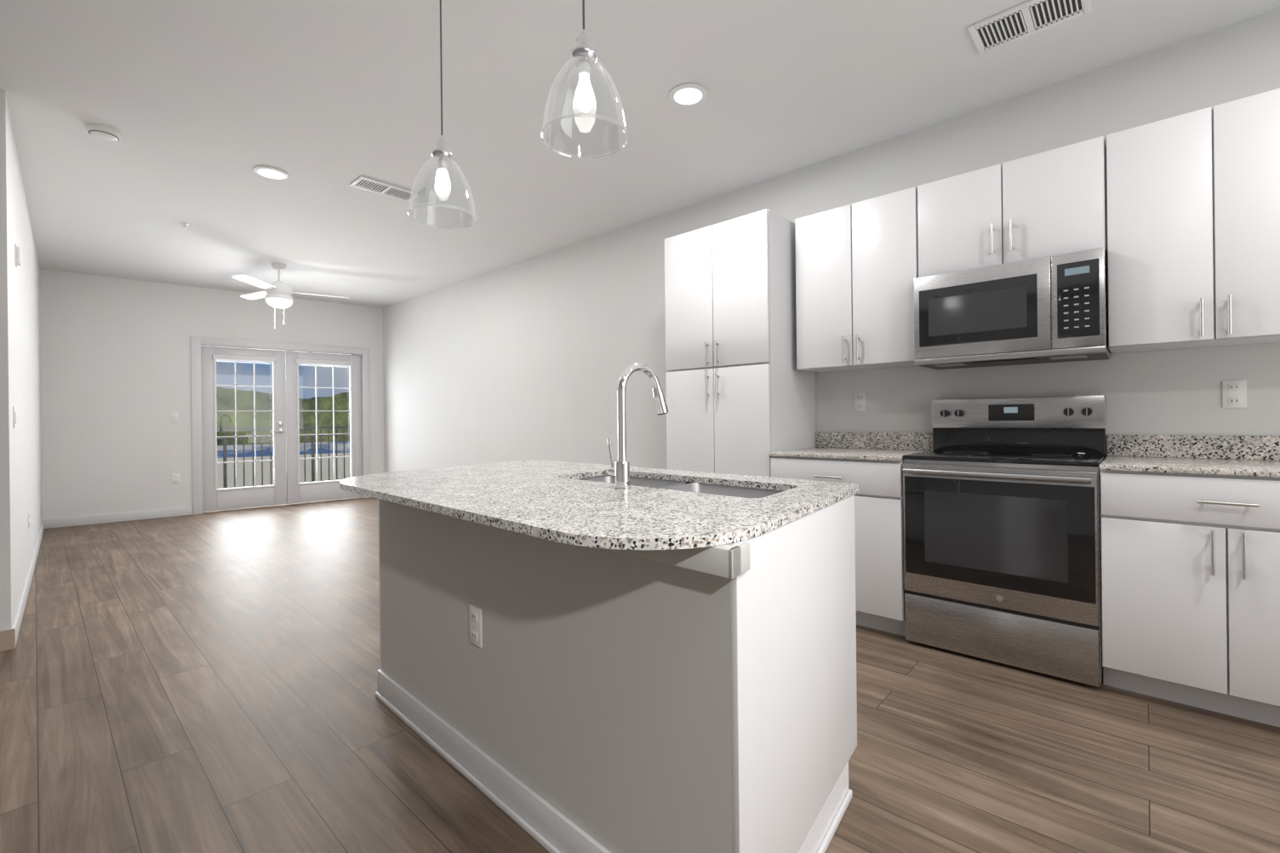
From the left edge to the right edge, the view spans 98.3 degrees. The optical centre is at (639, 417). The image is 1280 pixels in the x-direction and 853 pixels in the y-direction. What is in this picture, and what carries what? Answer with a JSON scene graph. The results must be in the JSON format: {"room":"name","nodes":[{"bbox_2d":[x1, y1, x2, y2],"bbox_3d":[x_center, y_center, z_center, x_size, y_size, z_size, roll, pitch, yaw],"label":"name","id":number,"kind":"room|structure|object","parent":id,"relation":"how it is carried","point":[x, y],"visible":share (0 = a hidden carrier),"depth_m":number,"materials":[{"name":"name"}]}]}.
{"room":"kitchen","nodes":[
{"label":"kitchen","id":0,"kind":"room"},
{"bbox_2d":[0,90,15,651],"bbox_3d":[-4.006,-0.231,1.940,0.152,2.790,2.387,-1,0,42],"label":"wall","id":1,"kind":"structure","parent":0,"point":[7,637],"depth_m":2.76,"materials":[{"name":"paint"}]},
{"bbox_2d":[5,91,42,628],"bbox_3d":[-4.955,-0.221,4.412,4.864,2.790,0.286,-1,0,42],"label":"wall","id":2,"kind":"structure","parent":0,"point":[25,381],"depth_m":3.56,"materials":[{"name":"paint"}]},
{"bbox_2d":[12,406,17,428],"bbox_3d":[-3.400,-0.003,3.009,0.072,0.118,0.011,-1,0,42],"label":"light switch","id":3,"kind":"object","parent":2,"relation":"attached to","point":[14,417],"visible":0.98,"depth_m":2.99,"materials":[{"name":"white plastic"}]},
{"bbox_2d":[14,244,21,267],"bbox_3d":[-3.607,-0.940,3.209,0.072,0.118,0.024,-1,0,42],"label":"thermostat","id":4,"kind":"object","parent":2,"relation":"attached to","point":[18,254],"visible":1,"depth_m":3.19,"materials":[{"name":"white plastic"}]},
{"bbox_2d":[11,519,44,645],"bbox_3d":[-4.780,1.123,4.362,4.560,0.100,0.150,-1,0,42],"label":"baseboard","id":5,"kind":"structure","parent":2,"relation":"attached to","point":[19,614],"depth_m":3.55,"materials":[{"name":"white wood"}]},
{"bbox_2d":[28,510,30,528],"bbox_3d":[-4.369,0.728,3.956,0.072,0.118,0.010,-1,0,42],"label":"electrical outlet","id":6,"kind":"object","parent":2,"relation":"attached to","point":[29,522],"visible":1,"depth_m":3.94,"materials":[{"name":"white plastic"}]},
{"bbox_2d":[40,268,383,519],"bbox_3d":[-5.160,-0.218,7.143,4.600,2.790,0.160,-1,0,-41],"label":"wall","id":7,"kind":"structure","parent":0,"point":[116,381],"depth_m":6.42,"materials":[{"name":"paint"}]},
{"bbox_2d":[44,506,192,528],"bbox_3d":[-5.081,1.126,7.085,3.620,0.100,0.013,-1,0,-41],"label":"baseboard","id":8,"kind":"structure","parent":7,"relation":"attached to","point":[86,520],"depth_m":6.30,"materials":[{"name":"white wood"}]},
{"bbox_2d":[171,411,178,422],"bbox_3d":[-5.592,-0.009,6.652,0.072,0.118,0.010,-1,0,-41],"label":"light switch","id":9,"kind":"object","parent":7,"relation":"attached to","point":[174,416],"visible":1,"depth_m":6.65,"materials":[{"name":"white plastic"}]},
{"bbox_2d":[171,473,179,483],"bbox_3d":[-5.584,0.726,6.652,0.072,0.118,0.009,-1,0,-41],"label":"electrical outlet","id":10,"kind":"object","parent":7,"relation":"attached to","point":[175,477],"visible":1,"depth_m":6.65,"materials":[{"name":"white plastic"}]},
{"bbox_2d":[200,345,286,511],"bbox_3d":[-5.098,0.132,7.156,0.892,2.065,0.098,-1,0,-41],"label":"french door","id":11,"kind":"structure","parent":7,"relation":"in","point":[214,498],"depth_m":7.13,"materials":[{"name":"white paint"}]},
{"bbox_2d":[190,336,370,514],"bbox_3d":[-4.762,0.082,7.475,2.020,2.180,0.178,-1,0,-41],"label":"trim","id":12,"kind":"structure","parent":7,"relation":"attached to","point":[197,342],"depth_m":7.02,"materials":[{"name":"white wood"}]},
{"bbox_2d":[285,350,362,503],"bbox_3d":[-4.415,0.124,7.766,0.932,2.065,0.075,-1,0,-41],"label":"french door","id":13,"kind":"structure","parent":7,"relation":"in","point":[298,491],"depth_m":7.70,"materials":[{"name":"white paint"}]},
{"bbox_2d":[380,465,384,473],"bbox_3d":[-3.812,0.762,8.197,0.072,0.118,0.009,-1,0,-41],"label":"electrical outlet","id":14,"kind":"object","parent":7,"relation":"attached to","point":[382,468],"visible":0.88,"depth_m":8.19,"materials":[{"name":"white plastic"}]},
{"bbox_2d":[0,497,1279,852],"bbox_3d":[-2.416,1.207,2.827,13.000,0.120,6.900,-1,0,42],"label":"floor","id":15,"kind":"structure","parent":0,"point":[202,682],"depth_m":1.94,"materials":[{"name":"brown wood"}]},
{"bbox_2d":[375,500,857,852],"bbox_3d":[-0.199,0.683,1.978,1.860,0.878,0.939,-1,0,42],"label":"kitchen island","id":16,"kind":"object","parent":15,"relation":"on","point":[661,660],"depth_m":1.36,"materials":[{"name":"paint"}]},
{"bbox_2d":[468,604,482,647],"bbox_3d":[-0.512,0.646,1.719,0.072,0.118,0.011,-1,0,42],"label":"outlet","id":17,"kind":"object","parent":16,"relation":"attached to","point":[475,627],"visible":1,"depth_m":1.71,"materials":[{"name":"white plastic"}]},
{"bbox_2d":[339,459,859,568],"bbox_3d":[-0.273,0.234,1.969,1.906,0.021,1.160,-1,0,42],"label":"island countertop","id":18,"kind":"structure","parent":16,"relation":"on","point":[661,527],"depth_m":1.45,"materials":[{"name":"grey stone"}]},
{"bbox_2d":[607,363,668,488],"bbox_3d":[-0.010,0.020,1.838,0.095,0.399,0.239,-1,0,42],"label":"faucet","id":19,"kind":"object","parent":18,"relation":"on","point":[620,469],"visible":1,"depth_m":1.75,"materials":[{"name":"silver metal"}]},
{"bbox_2d":[571,469,792,497],"bbox_3d":[0.093,0.339,1.926,0.954,0.222,0.388,-1,0,42],"label":"sink","id":20,"kind":"object","parent":18,"relation":"in","point":[742,487],"depth_m":2.03,"materials":[{"name":"silver metal"}]},
{"bbox_2d":[664,209,816,476],"bbox_3d":[0.658,-0.052,3.691,0.780,2.330,0.655,-1,0,42],"label":"pantry","id":21,"kind":"object","parent":15,"relation":"on","point":[740,394],"visible":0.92,"depth_m":3.42,"materials":[{"name":"white wood"}]},
{"bbox_2d":[770,456,905,636],"bbox_3d":[1.220,0.661,3.178,0.718,0.892,0.665,-1,0,42],"label":"base cabinet","id":22,"kind":"object","parent":15,"relation":"on","point":[880,592],"visible":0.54,"depth_m":2.81,"materials":[{"name":"white wood"}]},
{"bbox_2d":[769,431,932,461],"bbox_3d":[1.224,0.152,3.189,0.721,0.123,0.635,-1,0,42],"label":"countertop","id":23,"kind":"structure","parent":22,"relation":"on","point":[886,446],"depth_m":3.28,"materials":[{"name":"stone"}]},
{"bbox_2d":[902,394,1106,686],"bbox_3d":[1.755,0.498,2.675,0.748,1.205,0.683,-1,0,42],"label":"range","id":24,"kind":"object","parent":15,"relation":"on","point":[1002,534],"visible":1,"depth_m":2.49,"materials":[{"name":"silver metal"}]},
{"bbox_2d":[1099,469,1279,726],"bbox_3d":[2.298,0.649,2.194,0.696,0.892,0.665,-1,0,42],"label":"base cabinet","id":25,"kind":"object","parent":15,"relation":"on","point":[1190,589],"visible":1,"depth_m":2.04,"materials":[{"name":"white wood"}]},
{"bbox_3d":[2.829,0.643,1.709,0.737,0.892,0.665,-1,0,42],"label":"base cabinet","id":26,"kind":"object","parent":15,"relation":"on","visible":0},
{"bbox_2d":[1099,434,1279,477],"bbox_3d":[2.575,0.137,1.956,1.437,0.123,0.635,-1,0,42],"label":"countertop","id":27,"kind":"structure","parent":26,"relation":"on","point":[1241,455],"depth_m":2.37,"materials":[{"name":"stone"}]},
{"bbox_2d":[0,0,1279,308],"bbox_3d":[-2.448,-1.703,2.827,13.000,0.120,6.900,-1,0,42],"label":"ceiling","id":28,"kind":"structure","parent":0,"point":[204,107],"depth_m":2.98,"materials":[{"name":"paint"}]},
{"bbox_2d":[85,123,121,141],"bbox_3d":[-3.049,-1.616,3.147,0.144,0.040,0.144,-1,0,42],"label":"smoke detector","id":29,"kind":"object","parent":28,"relation":"attached to","point":[103,132],"visible":0.98,"depth_m":3.12,"materials":[{"name":"white plastic"}]},
{"bbox_2d":[180,222,188,228],"bbox_3d":[-3.820,-1.610,4.641,0.060,0.036,0.060,-1,0,42],"label":"sprinkler head","id":30,"kind":"object","parent":28,"relation":"attached to","point":[185,225],"visible":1,"depth_m":4.63},
{"bbox_2d":[253,165,288,179],"bbox_3d":[-2.465,-1.636,3.697,0.196,0.012,0.196,-1,0,42],"label":"recessed light","id":31,"kind":"object","parent":28,"relation":"in","point":[271,172],"visible":1,"depth_m":3.68,"materials":[{"name":"white plastic"}]},
{"bbox_2d":[231,262,349,328],"bbox_3d":[-3.838,-1.288,5.982,1.144,0.680,1.144,-1,0,42],"label":"ceiling fan","id":32,"kind":"object","parent":28,"relation":"hanging from","point":[278,294],"visible":1,"depth_m":5.81,"materials":[{"name":"white"}]},
{"bbox_2d":[349,175,420,201],"bbox_3d":[-1.827,-1.643,3.981,0.200,0.012,0.420,-1,0,42],"label":"ceiling vent","id":33,"kind":"object","parent":28,"relation":"in","point":[379,187],"visible":0.9,"depth_m":3.96,"materials":[{"name":"white plastic"}]},
{"bbox_2d":[407,0,477,228],"bbox_3d":[-0.744,-1.205,2.075,0.247,0.912,0.247,-1,0,42],"label":"pendant light","id":34,"kind":"object","parent":28,"relation":"hanging from","point":[442,154],"visible":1,"depth_m":2.06,"materials":[{"name":"clear glass"}]},
{"bbox_2d":[540,0,628,159],"bbox_3d":[-0.161,-1.228,1.566,0.247,0.880,0.247,-1,0,42],"label":"pendant light","id":35,"kind":"object","parent":28,"relation":"hanging from","point":[584,55],"visible":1,"depth_m":1.54,"materials":[{"name":"clear glass"}]},
{"bbox_2d":[668,83,707,106],"bbox_3d":[0.248,-1.666,2.858,0.196,0.012,0.196,-1,0,42],"label":"recessed light","id":36,"kind":"object","parent":28,"relation":"in","point":[685,94],"visible":1,"depth_m":2.84,"materials":[{"name":"white plastic"}]},
{"bbox_2d":[967,0,1091,54],"bbox_3d":[1.638,-1.682,2.333,0.400,0.012,0.240,-1,0,42],"label":"ceiling vent","id":37,"kind":"object","parent":28,"relation":"in","point":[1015,23],"visible":0.98,"depth_m":2.34,"materials":[{"name":"white plastic"}]},
{"bbox_2d":[382,8,1279,472],"bbox_3d":[-0.106,-0.274,4.929,12.000,2.790,0.140,-1,0,42],"label":"wall","id":38,"kind":"structure","parent":0,"point":[535,357],"depth_m":3.86,"materials":[{"name":"paint"}]},
{"bbox_2d":[794,186,918,372],"bbox_3d":[1.312,-0.762,3.269,0.691,0.925,0.385,-1,0,42],"label":"upper cabinet","id":39,"kind":"object","parent":38,"relation":"attached to","point":[856,269],"visible":0.98,"depth_m":3.13,"materials":[{"name":"white wood"}]},
{"bbox_2d":[854,392,866,411],"bbox_3d":[1.381,-0.100,3.471,0.072,0.118,0.009,-1,0,42],"label":"electrical outlet","id":40,"kind":"object","parent":38,"relation":"attached to","point":[860,401],"visible":1,"depth_m":3.47,"materials":[{"name":"white plastic"}]},
{"bbox_2d":[917,136,1107,277],"bbox_3d":[1.848,-0.981,2.778,0.759,0.498,0.385,-1,0,42],"label":"upper cabinet","id":41,"kind":"object","parent":38,"relation":"attached to","point":[1050,202],"visible":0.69,"depth_m":2.62,"materials":[{"name":"white wood"}]},
{"bbox_2d":[914,246,1109,369],"bbox_3d":[1.839,-0.500,2.763,0.758,0.452,0.425,-1,0,42],"label":"microwave","id":42,"kind":"object","parent":41,"relation":"attached to","point":[1048,309],"visible":1,"depth_m":2.58,"materials":[{"name":"silver metal"}]},
{"bbox_2d":[1105,88,1279,353],"bbox_3d":[2.372,-0.774,2.301,0.647,0.925,0.385,-1,0,42],"label":"upper cabinet","id":43,"kind":"object","parent":38,"relation":"attached to","point":[1193,224],"visible":1,"depth_m":2.22,"materials":[{"name":"white wood"}]},
{"bbox_2d":[1222,379,1246,407],"bbox_3d":[2.566,-0.103,2.389,0.072,0.118,0.009,-1,0,42],"label":"electrical outlet","id":44,"kind":"object","parent":38,"relation":"attached to","point":[1234,393],"visible":1,"depth_m":2.39,"materials":[{"name":"white plastic"}]},
{"label":"outside","id":45,"kind":"structure","parent":0,"visible":0},
{"bbox_2d":[216,359,350,488],"bbox_3d":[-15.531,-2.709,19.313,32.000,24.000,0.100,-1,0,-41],"label":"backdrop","id":46,"kind":"structure","parent":45,"point":[309,391],"depth_m":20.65,"materials":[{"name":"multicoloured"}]},
{"bbox_3d":[-5.276,1.258,8.056,1.767,0.140,3.536,-1,0,42],"label":"floor","id":47,"kind":"structure","parent":0,"visible":0},
{"bbox_2d":[217,425,349,488],"bbox_3d":[-5.674,0.662,8.505,3.440,1.040,0.040,-1,0,-41],"label":"railing","id":48,"kind":"object","parent":47,"relation":"on","point":[225,465],"depth_m":8.48,"materials":[{"name":"black"}]}
]}

